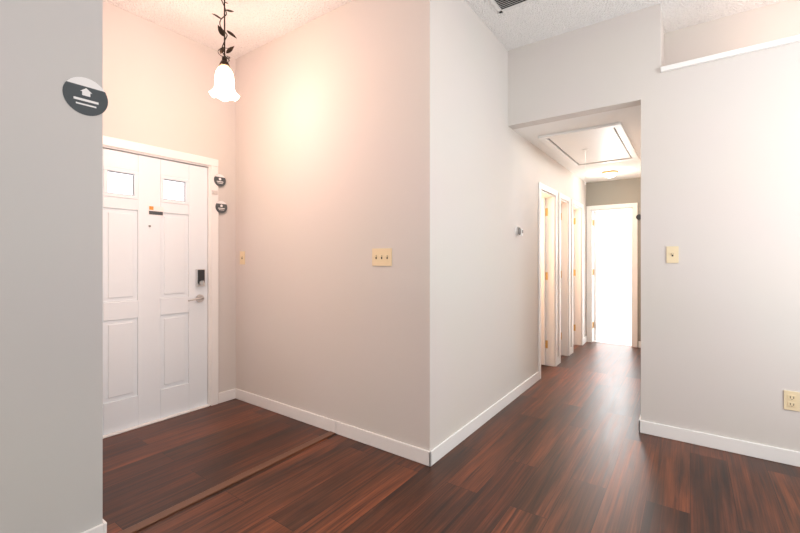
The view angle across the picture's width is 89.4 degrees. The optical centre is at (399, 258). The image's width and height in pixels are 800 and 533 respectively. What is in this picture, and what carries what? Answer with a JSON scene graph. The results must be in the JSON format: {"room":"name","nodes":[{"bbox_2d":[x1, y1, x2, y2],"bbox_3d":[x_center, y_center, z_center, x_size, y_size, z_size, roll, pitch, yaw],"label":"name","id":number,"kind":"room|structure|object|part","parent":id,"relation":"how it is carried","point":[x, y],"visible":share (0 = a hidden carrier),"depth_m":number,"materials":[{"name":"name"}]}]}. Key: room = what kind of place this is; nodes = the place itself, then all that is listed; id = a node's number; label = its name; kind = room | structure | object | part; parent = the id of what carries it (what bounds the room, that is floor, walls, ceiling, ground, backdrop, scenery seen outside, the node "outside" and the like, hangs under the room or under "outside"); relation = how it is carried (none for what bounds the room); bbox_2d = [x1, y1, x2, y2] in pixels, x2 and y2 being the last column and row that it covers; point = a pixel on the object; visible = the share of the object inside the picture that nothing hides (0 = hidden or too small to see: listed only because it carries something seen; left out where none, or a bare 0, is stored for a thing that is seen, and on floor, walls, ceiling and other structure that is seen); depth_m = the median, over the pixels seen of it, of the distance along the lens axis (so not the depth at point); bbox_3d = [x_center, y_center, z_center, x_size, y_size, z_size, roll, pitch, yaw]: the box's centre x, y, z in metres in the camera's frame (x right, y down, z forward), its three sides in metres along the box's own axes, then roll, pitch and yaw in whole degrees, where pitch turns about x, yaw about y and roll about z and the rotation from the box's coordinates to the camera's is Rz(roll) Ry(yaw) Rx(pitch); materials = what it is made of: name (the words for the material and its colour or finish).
{"room":"entryway","nodes":[
{"label":"entryway","id":0,"kind":"room"},
{"bbox_2d":[0,0,102,532],"bbox_3d":[-2.985,-0.275,0.593,1.340,3.050,3.880,0,0,36],"label":"wall","id":1,"kind":"structure","parent":0,"point":[51,310],"depth_m":1.63,"materials":[{"name":"beige paint"}]},
{"bbox_2d":[63,77,107,115],"bbox_3d":[-1.342,-0.695,1.728,0.003,0.160,0.160,0,0,36],"label":"sign","id":2,"kind":"object","parent":1,"relation":"attached to","point":[84,96],"visible":1,"depth_m":1.73,"materials":[{"name":"grey plastic"}]},
{"bbox_2d":[82,519,106,532],"bbox_3d":[-2.424,1.205,0.216,0.013,0.090,3.863,0,0,36],"label":"baseboard","id":3,"kind":"structure","parent":1,"relation":"attached to","point":[101,528],"depth_m":1.76,"materials":[{"name":"white wood"}]},
{"bbox_2d":[103,1,235,392],"bbox_3d":[-1.937,-0.275,3.097,0.120,3.050,1.410,0,0,36],"label":"wall","id":4,"kind":"structure","parent":0,"point":[158,82],"depth_m":3.23,"materials":[{"name":"beige paint"}]},
{"bbox_2d":[103,148,206,434],"bbox_3d":[-1.901,0.231,3.072,0.110,2.015,0.910,0,0,36],"label":"entry door","id":5,"kind":"structure","parent":4,"relation":"in","point":[154,344],"depth_m":3.09,"materials":[{"name":"white wood"}]},
{"bbox_2d":[148,206,163,215],"bbox_3d":[-1.879,-0.370,3.111,0.002,0.070,0.110,0,0,36],"label":"sign","id":6,"kind":"object","parent":5,"relation":"attached to","point":[156,210],"visible":1,"depth_m":3.11,"materials":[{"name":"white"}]},
{"bbox_3d":[-1.681,0.330,3.336,0.061,0.066,0.149,0,0,36],"label":"entry door lever handle mount","id":7,"kind":"part","parent":5,"relation":"part of","materials":[{"name":"silver metal"}]},
{"bbox_2d":[196,269,204,286],"bbox_3d":[-1.657,0.158,3.370,0.060,0.145,0.066,0,0,36],"label":"door lock","id":8,"kind":"object","parent":5,"relation":"attached to","point":[200,277],"visible":0.96,"depth_m":3.36,"materials":[{"name":"black metal"}]},
{"bbox_2d":[103,136,217,438],"bbox_3d":[-1.930,0.197,3.092,0.136,2.107,1.064,0,0,36],"label":"door frame","id":9,"kind":"structure","parent":4,"relation":"attached to","point":[136,148],"depth_m":3.44,"materials":[{"name":"white wood"}]},
{"bbox_2d":[214,174,225,186],"bbox_3d":[-1.556,-0.680,3.492,0.003,0.108,0.108,0,0,36],"label":"sign","id":10,"kind":"object","parent":4,"relation":"in","point":[220,180],"depth_m":3.49,"materials":[{"name":"grey"}]},
{"bbox_2d":[215,201,226,212],"bbox_3d":[-1.547,-0.450,3.501,0.003,0.108,0.108,0,0,36],"label":"sign","id":11,"kind":"object","parent":4,"relation":"in","point":[221,206],"depth_m":3.50,"materials":[{"name":"grey"}]},
{"bbox_2d":[236,0,585,450],"bbox_3d":[0.654,-0.275,4.954,2.160,3.050,4.630,0,0,36],"label":"wall","id":12,"kind":"structure","parent":0,"point":[364,128],"depth_m":2.91,"materials":[{"name":"beige paint"}]},
{"bbox_2d":[240,251,244,263],"bbox_3d":[-1.396,-0.010,3.566,0.070,0.115,0.017,0,0,36],"label":"light switch","id":13,"kind":"object","parent":12,"relation":"attached to","point":[242,257],"visible":1,"depth_m":3.56,"materials":[{"name":"beige plastic"}]},
{"bbox_2d":[230,388,429,465],"bbox_3d":[-0.660,1.205,3.023,2.040,0.090,0.040,0,0,36],"label":"baseboard","id":14,"kind":"structure","parent":12,"relation":"attached to","point":[402,449],"depth_m":2.87,"materials":[{"name":"white wood"}]},
{"bbox_2d":[372,248,391,265],"bbox_3d":[-0.122,-0.012,2.651,0.162,0.115,0.017,0,0,36],"label":"switch plate","id":15,"kind":"object","parent":12,"relation":"attached to","point":[381,256],"visible":1,"depth_m":2.65,"materials":[{"name":"beige plastic"}]},
{"bbox_2d":[430,371,538,466],"bbox_3d":[0.803,1.205,3.301,0.013,0.090,2.143,0,0,36],"label":"baseboard","id":16,"kind":"structure","parent":12,"relation":"attached to","point":[464,432],"depth_m":2.96,"materials":[{"name":"white wood"}]},
{"bbox_2d":[515,226,522,236],"bbox_3d":[1.098,-0.250,3.698,0.028,0.094,0.182,0,0,36],"label":"thermostat","id":17,"kind":"object","parent":12,"relation":"attached to","point":[518,231],"visible":1,"depth_m":3.65,"materials":[{"name":"white plastic"}]},
{"bbox_2d":[541,197,547,364],"bbox_3d":[1.495,0.258,4.887,0.565,1.965,0.043,0,0,38],"label":"hall door","id":18,"kind":"structure","parent":12,"relation":"in","point":[542,281],"depth_m":4.73,"materials":[{"name":"white wood"}]},
{"bbox_3d":[1.708,0.225,4.741,0.049,1.640,0.012,0,0,36],"label":"hall door hinge mount","id":19,"kind":"part","parent":18,"relation":"part of","materials":[{"name":"white wood"}]},
{"bbox_2d":[573,210,575,343],"bbox_3d":[2.326,0.258,6.026,0.545,1.965,0.043,0,0,38],"label":"hall door","id":20,"kind":"structure","parent":12,"relation":"in","point":[573,276],"depth_m":5.88,"materials":[{"name":"white wood"}]},
{"bbox_3d":[2.531,0.225,5.886,0.049,1.640,0.012,0,0,36],"label":"hall door hinge mount","id":21,"kind":"part","parent":20,"relation":"part of","materials":[{"name":"white wood"}]},
{"bbox_2d":[538,182,637,379],"bbox_3d":[2.381,0.228,5.031,0.795,2.045,2.490,0,0,36],"label":"door frame","id":22,"kind":"structure","parent":12,"relation":"attached to","point":[551,281],"depth_m":5.23,"materials":[{"name":"white wood"}]},
{"bbox_2d":[592,212,597,340],"bbox_3d":[3.052,0.258,6.317,0.053,1.965,0.598,0,0,29],"label":"door","id":23,"kind":"structure","parent":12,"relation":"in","point":[595,276],"depth_m":6.13,"materials":[{"name":"white wood"}]},
{"bbox_3d":[2.921,0.225,6.106,0.012,1.640,0.102,0,0,36],"label":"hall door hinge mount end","id":24,"kind":"part","parent":23,"relation":"part of","materials":[{"name":"white wood"}]},
{"bbox_2d":[103,0,784,58],"bbox_3d":[0.123,-1.860,0.343,7.000,0.120,7.500,0,0,36],"label":"ceiling","id":25,"kind":"structure","parent":0,"point":[251,25],"depth_m":2.99,"materials":[{"name":"white paint"}]},
{"bbox_2d":[213,0,236,67],"bbox_3d":[-1.129,-1.518,2.594,0.163,0.563,0.164,0,0,36],"label":"vine","id":26,"kind":"object","parent":25,"relation":"hanging from","point":[222,32],"visible":1,"depth_m":2.59,"materials":[{"name":"brown metal"}]},
{"bbox_2d":[209,65,239,101],"bbox_3d":[-1.127,-1.139,2.595,0.185,0.202,0.168,0,0,36],"label":"shade","id":27,"kind":"object","parent":26,"relation":"hanging from","point":[223,89],"visible":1,"depth_m":2.56,"materials":[{"name":"white glass"}]},
{"bbox_2d":[490,0,534,12],"bbox_3d":[0.777,-1.794,2.779,0.280,0.012,0.220,0,0,36],"label":"ceiling vent","id":28,"kind":"object","parent":25,"relation":"in","point":[500,6],"visible":1,"depth_m":2.84,"materials":[{"name":"white metal"}]},
{"bbox_2d":[103,342,799,532],"bbox_3d":[1.659,1.300,2.994,7.600,0.100,13.600,0,0,36],"label":"floor","id":29,"kind":"structure","parent":0,"point":[565,445],"depth_m":2.32,"materials":[{"name":"brown wood"}]},
{"bbox_2d":[118,431,334,532],"bbox_3d":[-0.886,1.246,2.342,0.052,0.008,1.384,0,0,36],"label":"trim","id":30,"kind":"structure","parent":29,"relation":"on","point":[171,510],"depth_m":2.19,"materials":[{"name":"brown wood"}]},
{"bbox_2d":[513,105,640,182],"bbox_3d":[1.411,-1.200,5.279,3.290,0.100,3.220,0,0,36],"label":"ceiling","id":31,"kind":"structure","parent":0,"point":[629,118],"depth_m":3.70,"materials":[{"name":"white paint"}]},
{"bbox_2d":[538,122,638,166],"bbox_3d":[1.996,-1.139,4.175,0.690,0.022,1.450,0,0,36],"label":"attic hatch","id":32,"kind":"object","parent":31,"relation":"in","point":[602,144],"depth_m":4.02,"materials":[{"name":"white wood"}]},
{"bbox_2d":[549,127,630,162],"bbox_3d":[1.996,-1.149,4.175,0.570,0.002,1.330,0,0,36],"label":"trim","id":33,"kind":"structure","parent":31,"relation":"attached to","point":[576,162],"depth_m":4.12,"materials":[{"name":"grey"}]},
{"bbox_2d":[602,170,617,177],"bbox_3d":[2.774,-1.113,5.334,0.190,0.075,0.190,0,0,36],"label":"hall ceiling light","id":34,"kind":"object","parent":31,"relation":"attached to","point":[610,173],"visible":1,"depth_m":5.28,"materials":[{"name":"white glass"}]},
{"bbox_2d":[593,317,630,345],"bbox_3d":[4.013,1.248,7.127,2.800,0.004,2.940,0,0,36],"label":"floor","id":35,"kind":"structure","parent":0,"point":[614,330],"depth_m":6.94,"materials":[{"name":"white"}]},
{"bbox_2d":[586,177,640,340],"bbox_3d":[3.249,0.000,5.867,0.990,2.500,0.120,0,0,36],"label":"wall","id":36,"kind":"structure","parent":0,"point":[619,191],"depth_m":5.82,"materials":[{"name":"paint"}]},
{"bbox_2d":[597,210,630,318],"bbox_3d":[4.060,-0.025,7.192,3.000,2.550,2.980,0,0,36],"label":"wall","id":37,"kind":"structure","parent":0,"point":[614,264],"depth_m":8.56,"materials":[{"name":"white"}]},
{"bbox_2d":[641,3,663,423],"bbox_3d":[2.760,-0.275,4.235,0.120,3.050,3.340,0,0,36],"label":"wall","id":38,"kind":"structure","parent":0,"point":[652,46],"depth_m":2.88,"materials":[{"name":"beige paint"}]},
{"bbox_2d":[508,10,799,451],"bbox_3d":[2.889,-0.275,2.375,4.480,3.050,0.470,0,0,36],"label":"wall","id":39,"kind":"structure","parent":0,"point":[730,228],"depth_m":2.66,"materials":[{"name":"beige paint"}]},
{"bbox_2d":[666,246,678,262],"bbox_3d":[1.886,-0.030,2.796,0.070,0.115,0.017,0,0,36],"label":"switch plate","id":40,"kind":"object","parent":39,"relation":"attached to","point":[672,254],"visible":1,"depth_m":2.80,"materials":[{"name":"beige plastic"}]},
{"bbox_2d":[639,416,799,466],"bbox_3d":[3.128,1.205,1.906,3.463,0.090,0.013,0,0,36],"label":"baseboard","id":41,"kind":"structure","parent":39,"relation":"attached to","point":[780,455],"depth_m":2.63,"materials":[{"name":"white wood"}]},
{"bbox_2d":[660,34,799,72],"bbox_3d":[3.333,-1.327,2.043,3.370,0.035,0.492,0,0,36],"label":"cap","id":42,"kind":"object","parent":39,"relation":"on","point":[752,48],"visible":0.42,"depth_m":2.60,"materials":[{"name":"white wood"}]},
{"bbox_2d":[784,390,799,411],"bbox_3d":[2.376,0.860,2.449,0.070,0.115,0.010,0,0,36],"label":"electrical outlet plate","id":43,"kind":"object","parent":39,"relation":"attached to","point":[791,400],"visible":1,"depth_m":2.45,"materials":[{"name":"beige plastic"}]},
{"bbox_2d":[664,0,799,65],"bbox_3d":[3.512,-0.275,2.291,3.370,3.050,0.120,0,0,36],"label":"wall","id":44,"kind":"structure","parent":0,"point":[771,22],"depth_m":2.97,"materials":[{"name":"beige paint"}]}
]}

